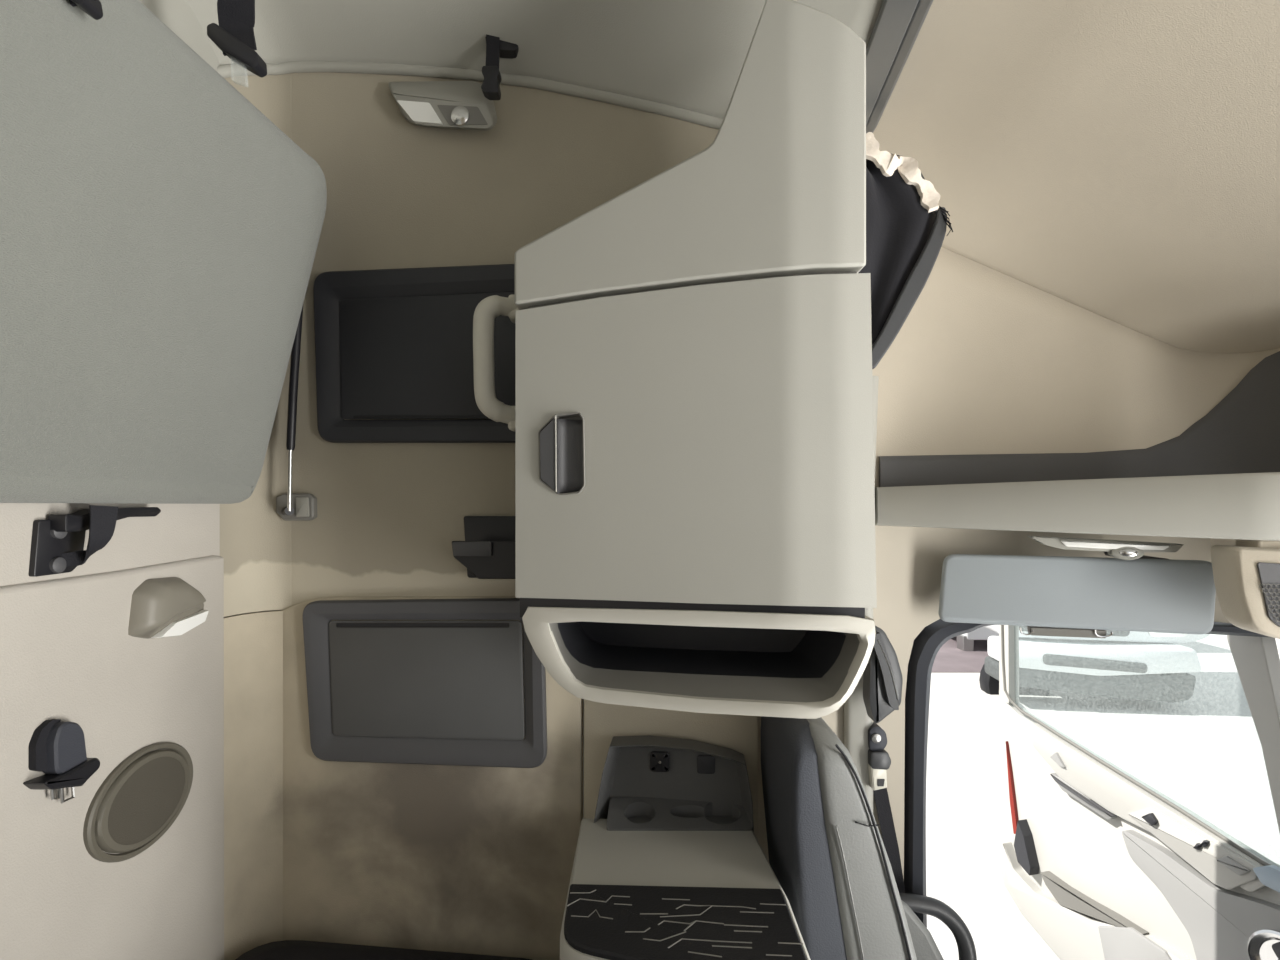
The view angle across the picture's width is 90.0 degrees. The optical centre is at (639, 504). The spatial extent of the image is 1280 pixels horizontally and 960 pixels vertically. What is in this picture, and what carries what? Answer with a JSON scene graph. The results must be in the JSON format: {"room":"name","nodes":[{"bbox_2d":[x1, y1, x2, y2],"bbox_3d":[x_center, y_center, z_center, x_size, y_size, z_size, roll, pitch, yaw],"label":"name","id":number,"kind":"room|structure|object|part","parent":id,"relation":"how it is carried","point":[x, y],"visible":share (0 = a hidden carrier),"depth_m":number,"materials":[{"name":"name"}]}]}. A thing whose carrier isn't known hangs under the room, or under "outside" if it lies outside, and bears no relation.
{"room":"vehicle interior","nodes":[
{"label":"vehicle interior","id":0,"kind":"room"},
{"bbox_2d":[0,0,223,959],"bbox_3d":[-0.900,0.200,0.017,0.140,2.700,2.533,0,0,0],"label":"wall","id":1,"kind":"structure","parent":0,"point":[68,653],"depth_m":1.01,"materials":[{"name":"plastic"}]},
{"bbox_2d":[23,719,99,802],"bbox_3d":[-0.816,0.362,0.906,0.033,0.122,0.090,0,0,0],"label":"coat hook","id":2,"kind":"object","parent":1,"relation":"attached to","point":[56,749],"visible":1,"depth_m":0.89,"materials":[{"name":"black plastic"}]},
{"bbox_2d":[29,507,160,576],"bbox_3d":[-0.824,0.051,0.981,0.030,0.095,0.203,0,0,0],"label":"bracket","id":3,"kind":"object","parent":1,"relation":"attached to","point":[54,536],"visible":0.81,"depth_m":0.91,"materials":[{"name":"black plastic"}]},
{"bbox_3d":[-0.835,0.059,0.921,0.008,0.079,0.084,0,0,0],"label":"bracket plate","id":4,"kind":"part","parent":3,"relation":"part of","materials":[{"name":"black plastic"}]},
{"bbox_2d":[62,505,117,565],"bbox_3d":[-0.805,0.044,0.936,0.056,0.088,0.036,0,0,0],"label":"strap","id":5,"kind":"object","parent":3,"relation":"attached to","point":[102,519],"visible":1,"depth_m":0.93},
{"bbox_3d":[-0.822,0.021,0.992,0.025,0.035,0.180,0,0,0],"label":"hinge arm","id":6,"kind":"part","parent":3,"relation":"part of","materials":[{"name":"black plastic"}]},
{"bbox_2d":[83,742,192,862],"bbox_3d":[-0.825,0.490,1.067,0.014,0.170,0.226,0,0,0],"label":"wall speaker","id":7,"kind":"object","parent":1,"relation":"attached to","point":[144,795],"visible":1,"depth_m":1.05,"materials":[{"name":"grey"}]},
{"bbox_2d":[0,0,326,503],"bbox_3d":[-0.785,-0.340,0.272,0.200,0.676,2.042,0,0,4],"label":"bunk","id":8,"kind":"object","parent":1,"relation":"attached to","point":[160,233],"visible":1,"depth_m":0.89,"materials":[{"name":"plastic"}]},
{"bbox_2d":[69,0,102,19],"bbox_3d":[-0.647,-0.612,0.739,0.036,0.083,0.026,0,0,0],"label":"strap","id":9,"kind":"object","parent":8,"relation":"attached to","point":[93,8],"visible":1,"depth_m":0.74,"materials":[{"name":"black fabric"}]},
{"bbox_2d":[207,0,266,76],"bbox_3d":[-0.633,-0.750,1.000,0.086,0.176,0.044,0,0,0],"label":"strap","id":10,"kind":"object","parent":8,"relation":"attached to","point":[234,36],"visible":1,"depth_m":1.00,"materials":[{"name":"black fabric"}]},
{"bbox_2d":[128,577,208,638],"bbox_3d":[-0.818,0.178,1.125,0.044,0.107,0.176,0,0,0],"label":"reading lamp","id":11,"kind":"object","parent":1,"relation":"attached to","point":[169,606],"visible":1,"depth_m":1.08,"materials":[{"name":"beige plastic"}]},
{"bbox_2d":[220,73,290,959],"bbox_3d":[-0.825,0.210,1.351,0.151,2.720,0.156,0,0,0],"label":"wall","id":12,"kind":"structure","parent":0,"point":[253,641],"depth_m":1.35,"materials":[{"name":"plastic"}]},
{"bbox_2d":[282,72,757,959],"bbox_3d":[-0.348,0.250,1.347,1.174,2.600,0.039,0,0,6],"label":"wall","id":13,"kind":"structure","parent":0,"point":[401,193],"depth_m":1.34,"materials":[{"name":"plastic"}]},
{"bbox_2d":[276,306,316,520],"bbox_3d":[-0.739,-0.198,1.354,0.086,0.463,0.052,0,0,6],"label":"gas strut","id":14,"kind":"object","parent":13,"relation":"attached to","point":[290,506],"visible":0.97,"depth_m":1.33,"materials":[{"name":"black metal"}]},
{"bbox_3d":[-0.730,-0.055,1.335,0.010,0.136,0.008,0,0,0],"label":"rod","id":15,"kind":"part","parent":14,"relation":"part of","materials":[{"name":"metal"}]},
{"bbox_3d":[-0.737,0.004,1.372,0.086,0.058,0.015,0,0,6],"label":"mount plate","id":16,"kind":"part","parent":14,"relation":"part of","materials":[{"name":"grey plastic"}]},
{"bbox_2d":[313,264,515,442],"bbox_3d":[-0.431,-0.312,1.337,0.534,0.368,0.016,0,0,6],"label":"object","id":17,"kind":"object","parent":13,"relation":"attached to","point":[390,343],"visible":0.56,"depth_m":1.34,"materials":[{"name":"grey plastic"}]},
{"bbox_3d":[-0.424,-0.309,1.341,0.435,0.262,0.007,0,0,6],"label":"hatch lid","id":18,"kind":"part","parent":17,"relation":"part of","materials":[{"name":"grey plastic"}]},
{"bbox_2d":[303,598,546,767],"bbox_3d":[-0.453,0.366,1.332,0.529,0.350,0.016,0,0,6],"label":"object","id":19,"kind":"object","parent":13,"relation":"attached to","point":[399,681],"visible":0.9,"depth_m":1.33,"materials":[{"name":"grey plastic"}]},
{"bbox_3d":[-0.448,0.363,1.336,0.426,0.252,0.007,0,0,6],"label":"hatch lid","id":20,"kind":"part","parent":19,"relation":"part of","materials":[{"name":"plastic"}]},
{"bbox_2d":[389,81,496,130],"bbox_3d":[-0.413,-0.826,1.320,0.233,0.123,0.048,0,0,6],"label":"dome lamp","id":21,"kind":"object","parent":13,"relation":"attached to","point":[435,104],"visible":0.92,"depth_m":1.31,"materials":[{"name":"grey plastic"}]},
{"bbox_3d":[-0.361,-0.794,1.304,0.105,0.046,0.007,0,0,6],"label":"spot panel","id":22,"kind":"part","parent":21,"relation":"part of","materials":[{"name":"grey plastic"}]},
{"bbox_2d":[217,61,722,128],"bbox_3d":[-0.193,-0.802,1.308,1.385,0.300,0.126,0,0,2],"label":"trim","id":23,"kind":"structure","parent":13,"relation":"attached to","point":[231,70],"depth_m":1.31,"materials":[{"name":"beige plastic"}]},
{"bbox_2d":[452,516,515,578],"bbox_3d":[-0.288,0.086,1.281,0.162,0.128,0.097,0,0,6],"label":"wall holder","id":24,"kind":"object","parent":13,"relation":"attached to","point":[488,550],"visible":0.7,"depth_m":1.24,"materials":[{"name":"black plastic"}]},
{"bbox_2d":[473,0,876,718],"bbox_3d":[0.011,-0.209,1.080,0.638,1.040,0.380,0,0,0],"label":"wardrobe","id":25,"kind":"object","parent":13,"relation":"attached to","point":[695,490],"depth_m":0.95,"materials":[{"name":"grey plastic"}]},
{"bbox_3d":[-0.252,-0.259,1.163,0.101,0.246,0.044,0,0,-23],"label":"grab handle","id":26,"kind":"part","parent":25,"relation":"part of","materials":[{"name":"beige plastic"}]},
{"bbox_2d":[538,412,584,494],"bbox_3d":[-0.123,-0.081,1.028,0.082,0.131,0.019,0,0,19],"label":"handle","id":27,"kind":"object","parent":25,"relation":"on","point":[561,435],"depth_m":1.03,"materials":[{"name":"grey plastic"}]},
{"bbox_3d":[0.052,-0.530,1.063,0.603,0.399,0.206,0,0,17],"label":"panel","id":28,"kind":"part","parent":25,"relation":"part of","materials":[{"name":"grey plastic"}]},
{"bbox_3d":[0.060,-0.087,0.976,0.565,0.478,0.048,0,0,17],"label":"cupboard door","id":29,"kind":"part","parent":25,"relation":"part of","materials":[{"name":"grey plastic"}]},
{"bbox_2d":[758,716,768,861],"bbox_3d":[0.240,0.180,1.389,0.044,2.740,0.225,0,0,0],"label":"trim","id":30,"kind":"structure","parent":13,"relation":"attached to","point":[762,834],"depth_m":1.28,"materials":[{"name":"plastic"}]},
{"bbox_2d":[186,0,882,118],"bbox_3d":[-0.303,-0.881,0.020,1.394,0.384,2.732,0,0,0],"label":"ceiling","id":31,"kind":"structure","parent":0,"point":[690,55],"depth_m":1.24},
{"bbox_2d":[481,34,518,99],"bbox_3d":[-0.275,-0.870,1.264,0.068,0.138,0.047,0,0,0],"label":"coat hook","id":32,"kind":"object","parent":31,"relation":"hanging from","point":[496,49],"visible":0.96,"depth_m":1.25,"materials":[{"name":"black plastic"}]},
{"bbox_3d":[-0.274,-0.918,1.276,0.066,0.041,0.025,0,0,0],"label":"anchor plate","id":33,"kind":"part","parent":32,"relation":"part of","materials":[{"name":"black plastic"}]},
{"bbox_2d":[583,699,583,817],"bbox_3d":[-0.170,0.350,1.530,1.660,3.100,0.060,0,0,0],"label":"wall","id":34,"kind":"structure","parent":0,"point":[583,699],"depth_m":1.50,"materials":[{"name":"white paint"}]},
{"bbox_2d":[868,721,904,892],"bbox_3d":[0.548,0.768,1.391,0.117,0.584,0.056,0,0,0],"label":"belt","id":35,"kind":"object","parent":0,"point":[879,761],"visible":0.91,"depth_m":1.40,"materials":[{"name":"fabric"}]},
{"bbox_2d":[872,247,1279,546],"bbox_3d":[0.879,-0.345,1.381,1.192,0.910,0.402,0,0,24],"label":"wall","id":36,"kind":"structure","parent":0,"point":[985,360],"depth_m":1.44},
{"bbox_2d":[844,376,878,811],"bbox_3d":[0.487,0.635,1.403,0.074,1.830,0.036,0,0,0],"label":"trim","id":37,"kind":"structure","parent":36,"relation":"attached to","point":[857,723],"depth_m":1.39,"materials":[{"name":"grey plastic"}]},
{"bbox_2d":[863,626,902,722],"bbox_3d":[0.501,0.347,1.322,0.072,0.201,0.057,0,0,0],"label":"curtain tail","id":38,"kind":"object","parent":36,"relation":"attached to","point":[882,675],"visible":0.91,"depth_m":1.31,"materials":[{"name":"grey fabric"}]},
{"bbox_2d":[821,525,1229,879],"bbox_3d":[0.873,0.775,1.433,1.316,1.550,0.033,0,0,0],"label":"trim","id":39,"kind":"structure","parent":36,"relation":"attached to","point":[909,560],"depth_m":1.42,"materials":[{"name":"beige plastic"}]},
{"bbox_2d":[875,351,1279,540],"bbox_3d":[0.919,-0.159,1.208,0.803,0.450,0.460,0,0,0],"label":"shelf","id":40,"kind":"object","parent":36,"relation":"attached to","point":[1219,478],"visible":0.98,"depth_m":1.31,"materials":[{"name":"grey plastic"}]},
{"bbox_2d":[938,552,1215,637],"bbox_3d":[0.863,0.184,1.311,0.453,0.167,0.221,0,0,0],"label":"sun visor","id":41,"kind":"object","parent":40,"relation":"attached to","point":[1060,596],"visible":0.96,"depth_m":1.27,"materials":[{"name":"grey plastic"}]},
{"bbox_3d":[1.034,0.111,1.327,0.012,0.022,0.189,0,0,0],"label":"visor arm","id":42,"kind":"part","parent":41,"relation":"part of","materials":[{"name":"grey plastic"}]},
{"bbox_2d":[1027,536,1183,559],"bbox_3d":[0.895,0.083,1.238,0.249,0.043,0.042,0,0,20],"label":"lamp","id":43,"kind":"object","parent":40,"relation":"attached to","point":[1125,550],"visible":1,"depth_m":1.22,"materials":[{"name":"plastic"}]},
{"bbox_2d":[1061,540,1170,549],"bbox_3d":[0.905,0.077,1.222,0.176,0.015,0.009,0,0,20],"label":"diffuser","id":44,"kind":"object","parent":43,"relation":"attached to","point":[1065,544],"depth_m":1.22,"materials":[{"name":"white plastic"}]},
{"bbox_2d":[1211,539,1279,638],"bbox_3d":[1.118,0.147,1.069,0.243,0.177,0.086,0,0,16],"label":"console","id":45,"kind":"object","parent":40,"relation":"attached to","point":[1246,575],"visible":1,"depth_m":1.06,"materials":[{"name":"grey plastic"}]},
{"bbox_3d":[1.067,0.151,1.046,0.098,0.113,0.008,0,0,14],"label":"grille panel","id":46,"kind":"part","parent":45,"relation":"part of","materials":[{"name":"grey plastic"}]},
{"bbox_2d":[999,625,1279,959],"bbox_3d":[1.371,0.943,1.720,0.096,1.558,1.010,0,0,-15],"label":"door","id":47,"kind":"structure","parent":36,"relation":"in","point":[1101,863],"depth_m":1.77,"materials":[{"name":"white plastic"}]},
{"bbox_2d":[1040,871,1148,933],"bbox_3d":[1.311,1.179,1.862,0.039,0.064,0.306,0,0,-15],"label":"door handle","id":48,"kind":"object","parent":47,"relation":"attached to","point":[1080,903],"depth_m":1.87,"materials":[{"name":"grey plastic"}]},
{"bbox_3d":[1.320,1.259,1.832,0.037,0.249,0.662,0,0,-15],"label":"pocket trim","id":49,"kind":"part","parent":47,"relation":"part of","materials":[{"name":"beige plastic"}]},
{"bbox_2d":[1098,926,1171,959],"bbox_3d":[1.331,1.226,1.712,0.011,0.169,0.215,0,0,-15],"label":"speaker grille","id":50,"kind":"object","parent":47,"relation":"attached to","point":[1114,942],"depth_m":1.72,"materials":[{"name":"white plastic"}]},
{"bbox_2d":[1142,813,1158,825],"bbox_3d":[1.341,0.824,1.683,0.014,0.030,0.036,0,0,-15],"label":"switch","id":51,"kind":"object","parent":47,"relation":"attached to","point":[1148,819],"depth_m":1.68,"materials":[{"name":"grey plastic"}]},
{"bbox_2d":[1193,843,1201,849],"bbox_3d":[1.372,0.839,1.574,0.010,0.017,0.017,0,0,-15],"label":"rocker switch","id":52,"kind":"object","parent":47,"relation":"attached to","point":[1196,846],"depth_m":1.57,"materials":[{"name":"grey plastic"}]},
{"bbox_3d":[1.398,1.034,1.553,0.032,0.287,0.440,0,0,-15],"label":"armrest","id":53,"kind":"part","parent":47,"relation":"part of","materials":[{"name":"beige plastic"}]},
{"bbox_2d":[1200,840,1209,846],"bbox_3d":[1.376,0.824,1.559,0.010,0.017,0.016,0,0,-15],"label":"rocker switch","id":54,"kind":"object","parent":47,"relation":"attached to","point":[1203,843],"depth_m":1.56,"materials":[{"name":"grey plastic"}]},
{"bbox_2d":[1217,856,1250,875],"bbox_3d":[1.392,0.846,1.502,0.009,0.030,0.067,0,0,-15],"label":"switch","id":55,"kind":"object","parent":47,"relation":"attached to","point":[1228,865],"depth_m":1.50,"materials":[{"name":"beige plastic"}]},
{"bbox_3d":[1.427,0.833,1.400,0.020,0.050,0.135,0,0,-15],"label":"blue trim","id":56,"kind":"part","parent":47,"relation":"part of","materials":[{"name":"blue plastic"}]},
{"bbox_3d":[1.417,0.975,1.394,0.008,0.061,0.066,0,0,-15],"label":"handle","id":57,"kind":"part","parent":47,"relation":"part of","materials":[{"name":"grey plastic"}]},
{"bbox_2d":[873,0,1279,352],"bbox_3d":[0.980,-0.561,0.206,1.285,0.767,2.513,0,0,0],"label":"ceiling","id":58,"kind":"structure","parent":0,"point":[1118,161],"depth_m":1.13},
{"bbox_2d":[866,0,932,133],"bbox_3d":[0.416,-0.781,1.035,0.078,0.103,0.513,0,0,2],"label":"rail","id":59,"kind":"object","parent":58,"relation":"attached to","point":[898,24],"visible":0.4,"depth_m":1.06,"materials":[{"name":"grey metal"}]},
{"bbox_2d":[859,132,952,368],"bbox_3d":[0.434,-0.422,1.084,0.159,0.390,0.072,0,0,0],"label":"curtain","id":60,"kind":"object","parent":59,"relation":"hanging from","point":[906,225],"visible":0.89,"depth_m":1.07,"materials":[{"name":"black fabric"}]},
{"bbox_2d":[904,619,1272,927],"bbox_3d":[1.168,0.892,1.462,1.132,1.296,0.115,0,0,0],"label":"seal","id":61,"kind":"object","parent":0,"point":[927,644],"visible":0.54,"depth_m":1.42,"materials":[{"name":"rubber"}]},
{"bbox_3d":[0.400,1.580,0.075,2.700,0.060,2.650,0,0,0],"label":"floor","id":62,"kind":"structure","parent":0,"visible":0},
{"bbox_2d":[235,940,531,959],"bbox_3d":[-0.487,1.215,0.064,0.655,0.670,2.529,0,0,0],"label":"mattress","id":63,"kind":"object","parent":62,"relation":"on","point":[285,949],"visible":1,"depth_m":1.26,"materials":[{"name":"black fabric"}]},
{"bbox_2d":[560,735,810,959],"bbox_3d":[0.059,1.004,1.023,0.347,1.092,0.517,0,0,0],"label":"console","id":64,"kind":"object","parent":62,"relation":"on","point":[670,811],"visible":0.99,"depth_m":1.21,"materials":[{"name":"grey plastic"}]},
{"bbox_2d":[650,751,669,771],"bbox_3d":[0.039,0.504,1.257,0.038,0.038,0.008,0,0,5],"label":"power socket","id":65,"kind":"object","parent":64,"relation":"attached to","point":[659,760],"depth_m":1.25,"materials":[{"name":"plastic"}]},
{"bbox_3d":[0.065,0.558,1.243,0.307,0.201,0.054,0,0,5],"label":"panel","id":66,"kind":"part","parent":64,"relation":"part of","materials":[{"name":"plastic"}]},
{"bbox_2d":[564,884,806,959],"bbox_3d":[0.056,0.605,0.898,0.334,0.010,0.239,0,0,0],"label":"patterned mat","id":67,"kind":"object","parent":64,"relation":"on","point":[611,922],"visible":1,"depth_m":0.92,"materials":[{"name":"black rubber"}]},
{"bbox_2d":[761,716,976,959],"bbox_3d":[0.550,0.955,1.178,0.619,1.191,0.368,0,0,0],"label":"chair","id":68,"kind":"object","parent":62,"relation":"on","point":[828,856],"visible":0.82,"depth_m":1.01,"materials":[{"name":"grey fabric"}]},
{"bbox_3d":[0.375,0.629,1.180,0.199,0.539,0.360,0,0,0],"label":"backrest","id":69,"kind":"part","parent":68,"relation":"part of","materials":[{"name":"grey fabric"}]},
{"bbox_3d":[0.616,0.917,1.338,0.159,0.199,0.060,0,0,16],"label":"armrest","id":70,"kind":"part","parent":68,"relation":"part of","materials":[{"name":"grey plastic"}]},
{"label":"outside","id":71,"kind":"structure","parent":0,"visible":0},
{"bbox_2d":[931,636,988,672],"bbox_3d":[-11.500,2.745,17.750,37.000,0.010,14.500,0,0,0],"label":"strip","id":72,"kind":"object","parent":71,"point":[949,659],"depth_m":11.42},
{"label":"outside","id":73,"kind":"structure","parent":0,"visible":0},
{"bbox_2d":[926,634,1279,959],"bbox_3d":[10.000,2.775,40.800,100.000,0.050,78.400,0,0,0],"label":"ground","id":74,"kind":"structure","parent":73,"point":[1203,752],"depth_m":6.73,"materials":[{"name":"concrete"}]},
{"bbox_2d":[957,627,1052,650],"bbox_3d":[6.966,1.327,13.490,1.818,3.591,3.020,0,0,0],"label":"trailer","id":75,"kind":"object","parent":74,"relation":"on","point":[965,642],"visible":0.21,"depth_m":11.98,"materials":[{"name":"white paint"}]},
{"bbox_3d":[6.159,2.789,12.120,0.205,0.666,0.260,0,0,0],"label":"landing leg","id":76,"kind":"part","parent":75,"relation":"part of","materials":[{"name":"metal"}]},
{"bbox_2d":[979,625,1209,701],"bbox_3d":[6.385,1.493,9.526,2.793,3.120,2.250,0,0,6],"label":"parked car","id":77,"kind":"object","parent":74,"relation":"on","point":[1135,665],"visible":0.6,"depth_m":8.50,"materials":[{"name":"white paint"}]},
{"bbox_2d":[1019,626,1129,636],"bbox_3d":[5.892,1.122,8.736,1.435,1.305,0.120,0,0,6],"label":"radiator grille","id":78,"kind":"object","parent":77,"relation":"attached to","point":[1116,633],"depth_m":8.66,"materials":[{"name":"grey metal"}]}
]}

